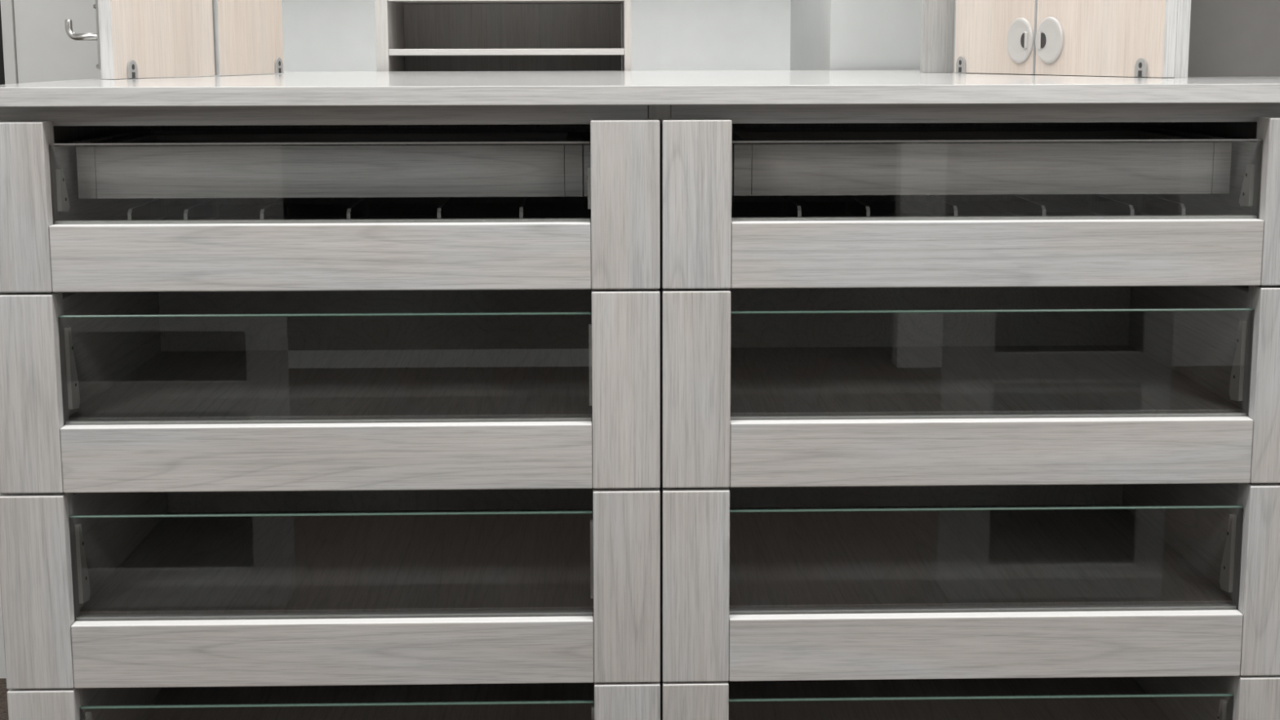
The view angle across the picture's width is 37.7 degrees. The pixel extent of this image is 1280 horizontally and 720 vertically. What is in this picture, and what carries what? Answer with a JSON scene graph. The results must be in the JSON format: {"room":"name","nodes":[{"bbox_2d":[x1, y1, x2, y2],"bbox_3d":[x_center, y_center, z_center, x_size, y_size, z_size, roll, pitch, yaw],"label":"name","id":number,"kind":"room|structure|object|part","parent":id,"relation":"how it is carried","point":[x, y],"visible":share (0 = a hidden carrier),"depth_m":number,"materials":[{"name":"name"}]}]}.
{"room":"walk-in closet","nodes":[
{"label":"walk-in closet","id":0,"kind":"room"},
{"bbox_2d":[0,586,5,678],"bbox_3d":[-1.704,-0.880,3.517,1.815,2.750,1.005,0,10,-1],"label":"wall","id":1,"kind":"structure","parent":0,"point":[2,667],"depth_m":3.26,"materials":[{"name":"white paint"}]},
{"bbox_2d":[0,2,4,84],"bbox_3d":[-1.072,-0.471,3.156,0.010,2.060,0.024,0,10,-1],"label":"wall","id":2,"kind":"structure","parent":1,"relation":"attached to","point":[2,60],"depth_m":3.14,"materials":[{"name":"grey paint"}]},
{"bbox_2d":[0,0,17,84],"bbox_3d":[-1.057,-0.471,3.155,0.018,2.060,0.028,0,10,-1],"label":"trim","id":3,"kind":"structure","parent":1,"relation":"attached to","point":[7,15],"depth_m":3.13,"materials":[{"name":"paint"}]},
{"bbox_2d":[13,0,101,83],"bbox_3d":[-0.955,-0.471,3.166,0.184,2.044,0.030,0,10,-1],"label":"door","id":4,"kind":"structure","parent":1,"relation":"in","point":[45,52],"depth_m":3.14,"materials":[{"name":"white paint"}]},
{"bbox_2d":[0,678,9,719],"bbox_3d":[-0.121,1.072,0.339,4.800,0.050,8.300,0,10,-1],"label":"floor","id":5,"kind":"structure","parent":0,"point":[3,691],"depth_m":3.15,"materials":[{"name":"brown wood"}]},
{"bbox_2d":[0,104,670,719],"bbox_3d":[-0.376,0.157,2.559,0.814,1.018,0.595,0,10,-1],"label":"base cabinet","id":6,"kind":"object","parent":5,"relation":"on","point":[324,468],"visible":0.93,"depth_m":2.29,"materials":[{"name":"grey wood"}]},
{"bbox_3d":[-0.774,0.119,2.578,0.018,0.948,0.524,0,10,-1],"label":"panel","id":7,"kind":"part","parent":6,"relation":"part of","materials":[{"name":"grey wood"}]},
{"bbox_3d":[-0.377,-0.206,2.218,0.648,0.098,0.004,0,10,-1],"label":"glass pane","id":8,"kind":"part","parent":6,"relation":"part of","materials":[{"name":"clear glass"}]},
{"bbox_3d":[-0.377,-0.124,2.233,0.636,0.079,0.045,0,10,-1],"label":"rail","id":9,"kind":"part","parent":6,"relation":"part of","materials":[{"name":"grey wood"}]},
{"bbox_3d":[-0.384,-0.220,2.499,0.670,0.156,0.510,0,10,-1],"label":"drawer","id":10,"kind":"part","parent":6,"relation":"part of","materials":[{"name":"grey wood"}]},
{"bbox_3d":[-0.384,-0.294,2.243,0.786,0.024,0.018,0,10,-1],"label":"rail","id":11,"kind":"part","parent":6,"relation":"part of","materials":[{"name":"grey wood"}]},
{"bbox_3d":[-0.376,0.115,2.273,0.636,0.080,0.045,0,10,-1],"label":"rail","id":12,"kind":"part","parent":6,"relation":"part of","materials":[{"name":"grey wood"}]},
{"bbox_3d":[-0.383,-0.010,2.534,0.670,0.216,0.510,0,10,-1],"label":"drawer","id":13,"kind":"part","parent":6,"relation":"part of","materials":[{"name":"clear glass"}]},
{"bbox_2d":[127,196,528,220],"bbox_3d":[-0.392,-0.190,2.422,0.488,0.030,0.200,0,10,-1],"label":"insert","id":14,"kind":"object","parent":6,"relation":"in","point":[157,209],"visible":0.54,"depth_m":2.45,"materials":[{"name":"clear plastic"}]},
{"bbox_2d":[75,132,583,199],"bbox_3d":[-0.383,-0.259,2.461,0.617,0.064,0.340,0,10,-1],"label":"tray","id":15,"kind":"object","parent":6,"relation":"on","point":[531,170],"depth_m":2.29,"materials":[{"name":"grey wood"}]},
{"bbox_3d":[-0.376,0.357,2.314,0.636,0.080,0.045,0,10,-1],"label":"rail","id":16,"kind":"part","parent":6,"relation":"part of","materials":[{"name":"grey wood"}]},
{"bbox_3d":[-0.383,0.231,2.575,0.670,0.218,0.510,0,10,-1],"label":"drawer","id":17,"kind":"part","parent":6,"relation":"part of","materials":[{"name":"grey wood"}]},
{"bbox_3d":[-0.382,0.471,2.616,0.670,0.216,0.510,0,10,-1],"label":"drawer","id":18,"kind":"part","parent":6,"relation":"part of","materials":[{"name":"grey wood"}]},
{"bbox_3d":[-0.390,0.064,2.839,0.762,0.928,0.012,0,10,-1],"label":"panel","id":19,"kind":"part","parent":6,"relation":"part of","materials":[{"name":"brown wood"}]},
{"bbox_2d":[0,75,1279,106],"bbox_3d":[0.086,-0.360,2.483,1.762,0.022,0.607,0,10,-1],"label":"countertop","id":20,"kind":"structure","parent":6,"relation":"on","point":[1042,89],"depth_m":2.19,"materials":[{"name":"laminate"}]},
{"bbox_2d":[954,0,1191,78],"bbox_3d":[0.629,-0.826,2.741,0.049,0.810,0.529,-4,10,-22],"label":"cabinet","id":21,"kind":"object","parent":20,"relation":"on","point":[1140,38],"depth_m":2.74,"materials":[{"name":"beige wood"}]},
{"bbox_3d":[0.562,-0.845,2.879,0.020,0.800,0.220,-4,10,-22],"label":"door","id":22,"kind":"part","parent":21,"relation":"part of","materials":[{"name":"beige wood"}]},
{"bbox_3d":[0.581,-0.489,2.862,0.004,0.069,0.069,-4,10,-22],"label":"finger pull","id":23,"kind":"part","parent":21,"relation":"part of","materials":[{"name":"grey plastic"}]},
{"bbox_3d":[0.610,-0.477,2.792,0.004,0.069,0.069,-4,10,-22],"label":"finger pull","id":24,"kind":"part","parent":21,"relation":"part of","materials":[{"name":"white plastic"}]},
{"bbox_3d":[0.665,-0.804,2.635,0.020,0.800,0.302,-4,10,-22],"label":"door","id":25,"kind":"part","parent":21,"relation":"part of","materials":[{"name":"beige wood"}]},
{"bbox_2d":[374,0,631,71],"bbox_3d":[-0.251,-0.261,3.610,0.464,1.490,0.300,0,10,-1],"label":"shelf unit","id":26,"kind":"object","parent":5,"relation":"on","point":[411,35],"visible":0.17,"depth_m":3.68,"materials":[{"name":"laminate"}]},
{"bbox_3d":[-0.471,-0.259,3.605,0.022,1.490,0.300,0,10,-1],"label":"panel","id":27,"kind":"part","parent":26,"relation":"part of","materials":[{"name":"laminate"}]},
{"bbox_3d":[-0.247,-0.681,3.535,0.428,0.012,0.287,0,10,-1],"label":"shelf","id":28,"kind":"part","parent":26,"relation":"part of","materials":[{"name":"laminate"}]},
{"bbox_3d":[-0.246,-0.585,3.551,0.428,0.012,0.287,0,10,-1],"label":"shelf","id":29,"kind":"part","parent":26,"relation":"part of","materials":[{"name":"laminate"}]},
{"bbox_3d":[-0.025,-0.262,3.616,0.012,1.490,0.300,0,10,-1],"label":"panel","id":30,"kind":"part","parent":26,"relation":"part of","materials":[{"name":"laminate"}]},
{"bbox_2d":[145,70,1039,78],"bbox_3d":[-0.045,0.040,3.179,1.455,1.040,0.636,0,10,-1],"label":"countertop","id":31,"kind":"structure","parent":5,"relation":"on","point":[704,73],"depth_m":3.02,"materials":[{"name":"laminate"}]},
{"bbox_2d":[97,0,284,79],"bbox_3d":[-0.677,-0.833,2.820,0.024,0.800,0.535,2,10,15],"label":"cabinet","id":32,"kind":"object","parent":31,"relation":"on","point":[139,38],"depth_m":2.83,"materials":[{"name":"beige wood"}]},
{"bbox_2d":[64,0,101,70],"bbox_3d":[-0.783,-0.477,2.637,0.056,0.136,0.017,2,10,15],"label":"coat hook","id":33,"kind":"object","parent":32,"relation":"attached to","point":[68,24],"visible":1,"depth_m":2.63,"materials":[{"name":"metal"}]},
{"bbox_3d":[-0.785,-0.465,2.636,0.053,0.030,0.010,2,10,15],"label":"hook rod","id":34,"kind":"part","parent":33,"relation":"part of","materials":[{"name":"metal"}]},
{"bbox_3d":[-0.710,-0.813,2.706,0.020,0.800,0.294,2,10,15],"label":"door","id":35,"kind":"part","parent":32,"relation":"part of","materials":[{"name":"beige wood"}]},
{"bbox_3d":[-0.637,-0.858,2.969,0.020,0.800,0.223,2,10,15],"label":"door","id":36,"kind":"part","parent":32,"relation":"part of","materials":[{"name":"beige wood"}]},
{"bbox_2d":[920,0,955,72],"bbox_3d":[0.489,-0.874,3.029,0.052,0.810,0.020,0,10,-1],"label":"board","id":37,"kind":"object","parent":31,"relation":"on","point":[937,23],"visible":0.96,"depth_m":3.08,"materials":[{"name":"grey wood"}]},
{"bbox_2d":[658,102,1279,719],"bbox_3d":[0.420,0.151,2.579,0.800,1.018,0.595,0,10,-1],"label":"base cabinet","id":38,"kind":"object","parent":5,"relation":"on","point":[912,468],"visible":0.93,"depth_m":2.32,"materials":[{"name":"grey wood"}]},
{"bbox_3d":[0.029,0.114,2.598,0.018,0.948,0.524,0,10,-1],"label":"panel","id":39,"kind":"part","parent":38,"relation":"part of","materials":[{"name":"grey wood"}]},
{"bbox_3d":[0.412,0.059,2.858,0.762,0.928,0.012,0,10,-1],"label":"panel","id":40,"kind":"part","parent":38,"relation":"part of","materials":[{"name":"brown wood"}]},
{"bbox_3d":[0.426,-0.211,2.238,0.648,0.098,0.004,0,10,-1],"label":"glass pane","id":41,"kind":"part","parent":38,"relation":"part of","materials":[{"name":"clear glass"}]},
{"bbox_3d":[0.430,-0.299,2.263,0.787,0.024,0.018,0,10,-1],"label":"rail","id":42,"kind":"part","parent":38,"relation":"part of","materials":[{"name":"grey wood"}]},
{"bbox_3d":[0.421,0.466,2.635,0.670,0.216,0.510,0,10,-1],"label":"drawer","id":43,"kind":"part","parent":38,"relation":"part of","materials":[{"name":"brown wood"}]},
{"bbox_2d":[732,129,1231,195],"bbox_3d":[0.420,-0.264,2.481,0.617,0.064,0.340,0,10,-1],"label":"tray","id":44,"kind":"object","parent":38,"relation":"on","point":[1198,168],"depth_m":2.31,"materials":[{"name":"grey wood"}]},
{"bbox_2d":[781,194,1185,217],"bbox_3d":[0.438,-0.195,2.442,0.488,0.030,0.200,0,10,-1],"label":"insert","id":45,"kind":"object","parent":38,"relation":"in","point":[1146,204],"visible":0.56,"depth_m":2.47,"materials":[{"name":"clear plastic"}]},
{"bbox_3d":[0.420,0.226,2.595,0.670,0.218,0.510,0,10,-1],"label":"drawer","id":46,"kind":"part","parent":38,"relation":"part of","materials":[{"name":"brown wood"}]},
{"bbox_3d":[0.427,0.352,2.334,0.636,0.080,0.045,0,10,-1],"label":"rail","id":47,"kind":"part","parent":38,"relation":"part of","materials":[{"name":"grey wood"}]},
{"bbox_3d":[0.419,-0.015,2.554,0.670,0.216,0.510,0,10,-1],"label":"drawer","id":48,"kind":"part","parent":38,"relation":"part of","materials":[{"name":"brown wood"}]},
{"bbox_3d":[0.427,0.110,2.293,0.636,0.080,0.045,0,10,-1],"label":"rail","id":49,"kind":"part","parent":38,"relation":"part of","materials":[{"name":"grey wood"}]},
{"bbox_3d":[0.419,-0.226,2.519,0.670,0.156,0.510,0,10,-1],"label":"drawer","id":50,"kind":"part","parent":38,"relation":"part of","materials":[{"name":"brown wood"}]},
{"bbox_3d":[0.426,-0.130,2.252,0.636,0.079,0.045,0,10,-1],"label":"rail","id":51,"kind":"part","parent":38,"relation":"part of","materials":[{"name":"grey wood"}]},
{"bbox_3d":[0.809,0.109,2.617,0.018,0.948,0.524,0,10,-1],"label":"panel","id":52,"kind":"part","parent":38,"relation":"part of","materials":[{"name":"grey wood"}]},
{"bbox_2d":[281,0,791,71],"bbox_3d":[0.673,-0.992,4.145,3.000,2.750,0.150,0,10,-1],"label":"wall","id":53,"kind":"structure","parent":0,"point":[318,35],"depth_m":4.09,"materials":[{"name":"white paint"}]},
{"bbox_2d":[790,0,955,70],"bbox_3d":[1.261,-0.925,3.740,1.845,2.750,0.700,0,10,-1],"label":"wall","id":54,"kind":"structure","parent":0,"point":[825,34],"depth_m":3.42,"materials":[{"name":"grey paint"}]},
{"bbox_2d":[1187,0,1279,76],"bbox_3d":[0.857,-0.805,2.613,0.201,0.810,0.018,0,10,-1],"label":"wall","id":55,"kind":"structure","parent":0,"point":[1228,37],"depth_m":2.66,"materials":[{"name":"grey paint"}]}
]}

